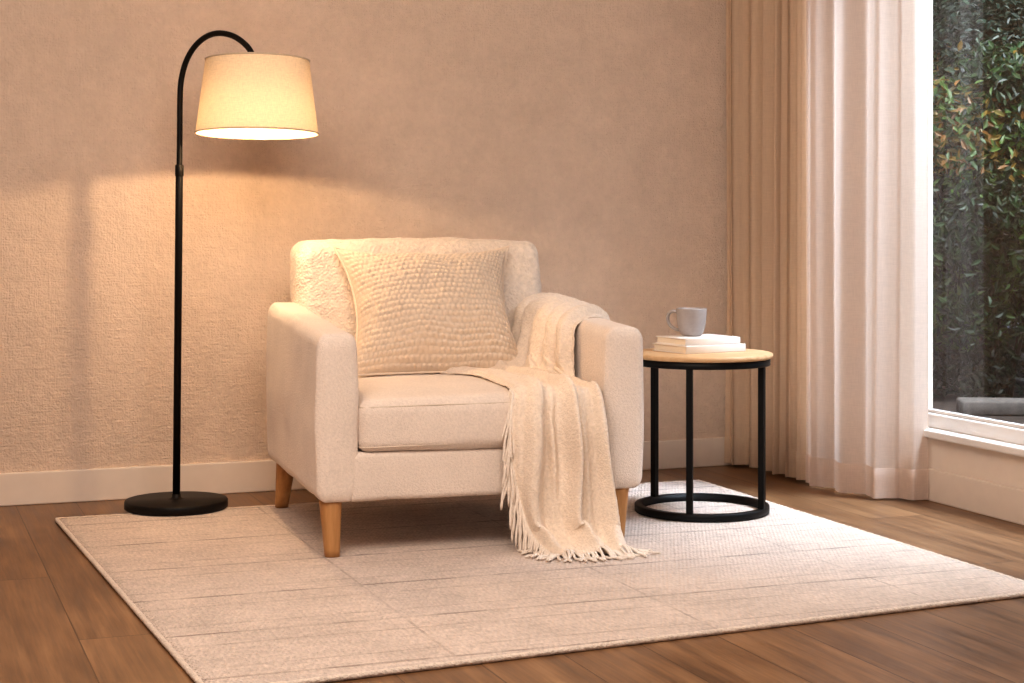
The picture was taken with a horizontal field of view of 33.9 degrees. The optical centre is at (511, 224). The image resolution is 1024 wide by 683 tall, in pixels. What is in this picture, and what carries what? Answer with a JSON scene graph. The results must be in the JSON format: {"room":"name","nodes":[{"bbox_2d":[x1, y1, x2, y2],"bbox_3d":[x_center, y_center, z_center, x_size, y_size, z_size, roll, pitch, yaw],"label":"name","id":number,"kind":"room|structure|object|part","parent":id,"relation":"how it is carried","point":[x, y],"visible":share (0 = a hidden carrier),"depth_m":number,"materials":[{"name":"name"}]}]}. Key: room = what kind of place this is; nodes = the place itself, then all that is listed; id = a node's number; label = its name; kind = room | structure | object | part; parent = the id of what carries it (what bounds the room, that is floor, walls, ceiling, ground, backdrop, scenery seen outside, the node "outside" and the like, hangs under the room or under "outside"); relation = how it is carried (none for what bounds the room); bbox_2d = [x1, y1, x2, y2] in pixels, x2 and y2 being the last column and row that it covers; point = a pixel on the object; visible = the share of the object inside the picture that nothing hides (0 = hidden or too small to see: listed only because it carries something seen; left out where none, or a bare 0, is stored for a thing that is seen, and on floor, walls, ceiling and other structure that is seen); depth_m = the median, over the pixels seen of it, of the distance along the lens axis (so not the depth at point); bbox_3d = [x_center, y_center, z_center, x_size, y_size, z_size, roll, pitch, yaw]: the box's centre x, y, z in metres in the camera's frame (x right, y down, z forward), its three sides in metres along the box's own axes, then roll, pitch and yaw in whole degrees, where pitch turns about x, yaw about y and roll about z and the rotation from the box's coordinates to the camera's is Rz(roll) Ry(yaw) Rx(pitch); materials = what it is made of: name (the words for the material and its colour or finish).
{"room":"living room","nodes":[
{"label":"living room","id":0,"kind":"room"},
{"bbox_2d":[0,0,726,472],"bbox_3d":[-1.035,-0.348,5.770,4.800,2.720,0.150,0,0,-20],"label":"wall","id":1,"kind":"structure","parent":0,"point":[591,134],"depth_m":5.79,"materials":[{"name":"paint"}]},
{"bbox_2d":[0,437,731,505],"bbox_3d":[-1.099,0.859,5.657,4.599,0.107,0.017,0,0,-20],"label":"baseboard","id":2,"kind":"structure","parent":1,"relation":"attached to","point":[115,483],"depth_m":5.62,"materials":[{"name":"paint"}]},
{"bbox_2d":[0,465,1023,682],"bbox_3d":[0.158,0.962,2.292,4.600,0.100,7.200,0,0,-21],"label":"floor","id":3,"kind":"structure","parent":0,"point":[62,621],"depth_m":3.73,"materials":[{"name":"brown wood"}]},
{"bbox_2d":[55,479,1023,682],"bbox_3d":[-0.002,0.905,4.574,2.213,0.014,2.089,0,0,-20],"label":"area rug","id":4,"kind":"object","parent":3,"relation":"on","point":[244,594],"visible":0.82,"depth_m":4.24,"materials":[{"name":"beige carpet"}]},
{"bbox_2d":[124,30,318,515],"bbox_3d":[-0.908,0.144,5.273,0.670,1.512,0.381,0,0,33],"label":"floor lamp","id":5,"kind":"object","parent":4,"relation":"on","point":[249,95],"visible":1,"depth_m":5.12,"materials":[{"name":"black metal"}]},
{"bbox_3d":[-0.921,-0.381,5.274,0.327,0.462,0.020,0,0,28],"label":"arched arm","id":6,"kind":"part","parent":5,"relation":"part of","materials":[{"name":"black metal"}]},
{"bbox_3d":[-0.788,-0.396,5.194,0.376,0.241,0.376,0,0,28],"label":"lamp shade","id":7,"kind":"part","parent":5,"relation":"part of","materials":[{"name":"fabric"}]},
{"bbox_2d":[266,237,643,557],"bbox_3d":[-0.220,0.470,5.125,0.956,0.861,1.042,0,0,-17],"label":"armchair","id":8,"kind":"object","parent":4,"relation":"on","point":[343,435],"visible":0.61,"depth_m":4.71,"materials":[{"name":"beige fabric"}]},
{"bbox_3d":[-0.720,0.821,5.325,0.062,0.158,0.121,0,0,-17],"label":"leg","id":9,"kind":"part","parent":8,"relation":"part of","materials":[{"name":"brown wood"}]},
{"bbox_3d":[-0.598,0.499,4.946,0.127,0.507,0.883,0,0,-17],"label":"armrest","id":10,"kind":"part","parent":8,"relation":"part of","materials":[{"name":"beige fabric"}]},
{"bbox_3d":[-0.494,0.821,4.569,0.062,0.158,0.062,0,0,-17],"label":"leg","id":11,"kind":"part","parent":8,"relation":"part of","materials":[{"name":"brown wood"}]},
{"bbox_3d":[-0.304,0.374,5.477,0.833,0.669,0.319,0,0,-17],"label":"backrest","id":12,"kind":"part","parent":8,"relation":"part of","materials":[{"name":"beige fabric"}]},
{"bbox_2d":[333,246,517,376],"bbox_3d":[-0.253,0.264,5.275,0.582,0.395,0.320,0,0,-17],"label":"throw pillow","id":13,"kind":"object","parent":8,"relation":"on","point":[416,313],"visible":0.94,"depth_m":5.17,"materials":[{"name":"beige fabric"}]},
{"bbox_3d":[-0.206,0.683,5.079,0.763,0.136,0.897,0,0,-17],"label":"seat","id":14,"kind":"part","parent":8,"relation":"part of","materials":[{"name":"beige fabric"}]},
{"bbox_2d":[358,373,510,451],"bbox_3d":[-0.180,0.539,4.997,0.720,0.171,0.772,0,0,-17],"label":"seat cushion","id":15,"kind":"object","parent":8,"relation":"on","point":[435,412],"depth_m":4.61,"materials":[{"name":"beige fabric"}]},
{"bbox_2d":[440,292,660,562],"bbox_3d":[0.108,0.560,4.984,0.528,0.680,1.055,0,0,-17],"label":"throw blanket","id":16,"kind":"object","parent":8,"relation":"on","point":[560,487],"visible":0.95,"depth_m":4.65,"materials":[{"name":"beige fabric"}]},
{"bbox_3d":[0.194,0.499,5.187,0.127,0.505,0.883,0,0,-17],"label":"armrest","id":17,"kind":"part","parent":8,"relation":"part of","materials":[{"name":"beige fabric"}]},
{"bbox_3d":[0.303,0.821,4.813,0.062,0.158,0.062,0,0,-17],"label":"leg","id":18,"kind":"part","parent":8,"relation":"part of","materials":[{"name":"brown wood"}]},
{"bbox_2d":[635,348,772,522],"bbox_3d":[0.597,0.649,5.285,0.445,0.499,0.445,0,0,0],"label":"side table","id":19,"kind":"object","parent":4,"relation":"on","point":[750,358],"visible":0.8,"depth_m":5.18,"materials":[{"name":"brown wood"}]},
{"bbox_3d":[0.461,0.650,5.431,0.019,0.460,0.019,0,0,-43],"label":"leg","id":20,"kind":"part","parent":19,"relation":"part of","materials":[{"name":"black metal"}]},
{"bbox_3d":[0.539,0.650,5.094,0.019,0.460,0.019,0,0,17],"label":"leg","id":21,"kind":"part","parent":19,"relation":"part of","materials":[{"name":"black metal"}]},
{"bbox_2d":[653,343,745,353],"bbox_3d":[0.593,0.388,5.333,0.232,0.024,0.181,0,0,-31],"label":"book","id":22,"kind":"object","parent":19,"relation":"on","point":[741,347],"visible":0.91,"depth_m":5.26,"materials":[{"name":"white paper"}]},
{"bbox_2d":[656,334,739,345],"bbox_3d":[0.590,0.364,5.335,0.208,0.022,0.169,0,0,-29],"label":"book","id":23,"kind":"object","parent":22,"relation":"on","point":[704,339],"visible":1,"depth_m":5.28,"materials":[{"name":"white paper"}]},
{"bbox_2d":[666,307,706,336],"bbox_3d":[0.555,0.309,5.362,0.137,0.089,0.098,0,0,30],"label":"mug","id":24,"kind":"object","parent":23,"relation":"on","point":[691,321],"visible":1,"depth_m":5.32,"materials":[{"name":"white ceramic"}]},
{"bbox_3d":[0.517,0.305,5.384,0.050,0.069,0.014,0,0,30],"label":"handle","id":25,"kind":"part","parent":24,"relation":"part of","materials":[{"name":"white ceramic"}]},
{"bbox_3d":[0.771,0.650,5.188,0.019,0.460,0.019,0,0,29],"label":"leg","id":26,"kind":"part","parent":19,"relation":"part of","materials":[{"name":"black metal"}]},
{"bbox_2d":[928,0,1023,489],"bbox_3d":[2.388,-0.348,3.126,0.161,2.720,7.200,0,0,-20],"label":"wall","id":27,"kind":"structure","parent":0,"point":[969,461],"depth_m":5.50,"materials":[{"name":"paint"}]},
{"bbox_2d":[924,408,1023,456],"bbox_3d":[1.679,-0.395,4.842,0.115,2.187,2.050,0,0,-21],"label":"window sill","id":28,"kind":"structure","parent":27,"relation":"in","point":[969,430],"depth_m":5.33,"materials":[{"name":"paint"}]},
{"bbox_3d":[1.652,0.686,4.832,0.057,0.025,2.050,0,0,-20],"label":"sill","id":29,"kind":"part","parent":28,"relation":"part of","materials":[{"name":"paint"}]},
{"bbox_3d":[1.704,-0.406,4.851,0.063,2.165,2.010,0,0,-21],"label":"frame","id":30,"kind":"part","parent":28,"relation":"part of","materials":[{"name":"paint"}]},
{"bbox_2d":[926,468,1023,525],"bbox_3d":[2.308,0.859,3.088,0.018,0.107,7.184,0,0,-20],"label":"baseboard","id":31,"kind":"structure","parent":27,"relation":"attached to","point":[1003,502],"depth_m":5.31,"materials":[{"name":"paint"}]},
{"bbox_3d":[1.478,-1.526,5.012,0.224,0.034,2.970,0,0,-21],"label":"rail","id":32,"kind":"object","parent":27,"relation":"attached to","visible":0},
{"bbox_2d":[724,0,805,479],"bbox_3d":[0.958,-0.305,6.129,0.119,2.405,0.522,0,0,-26],"label":"curtain","id":33,"kind":"object","parent":32,"relation":"hanging from","point":[766,39],"visible":0.8,"depth_m":6.12,"materials":[{"name":"fabric"}]},
{"bbox_2d":[805,0,928,499],"bbox_3d":[1.162,-0.301,5.684,0.116,2.413,0.501,0,0,-43],"label":"curtain","id":34,"kind":"object","parent":32,"relation":"hanging from","point":[867,63],"visible":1,"depth_m":5.62,"materials":[{"name":"white fabric"}]},
{"label":"outside","id":35,"kind":"structure","parent":0,"visible":0},
{"bbox_2d":[933,332,1023,424],"bbox_3d":[5.517,1.007,7.606,8.840,0.090,15.000,0,0,-21],"label":"garden","id":36,"kind":"object","parent":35,"point":[947,403],"depth_m":9.16,"materials":[{"name":"soil"}]},
{"bbox_2d":[933,0,1023,397],"bbox_3d":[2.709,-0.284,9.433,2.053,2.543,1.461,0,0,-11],"label":"shrub","id":37,"kind":"object","parent":36,"relation":"on","point":[978,98],"visible":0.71,"depth_m":9.05,"materials":[{"name":"green plant"}]},
{"bbox_3d":[2.748,0.174,9.511,1.049,1.624,0.493,0,0,7],"label":"stem","id":38,"kind":"part","parent":37,"relation":"part of","materials":[{"name":"green plant"}]},
{"bbox_2d":[956,397,1023,415],"bbox_3d":[2.518,0.924,8.545,0.480,0.075,0.200,0,0,6],"label":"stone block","id":39,"kind":"object","parent":36,"relation":"on","point":[974,406],"visible":0.87,"depth_m":8.46,"materials":[{"name":"grey stone"}]}
]}

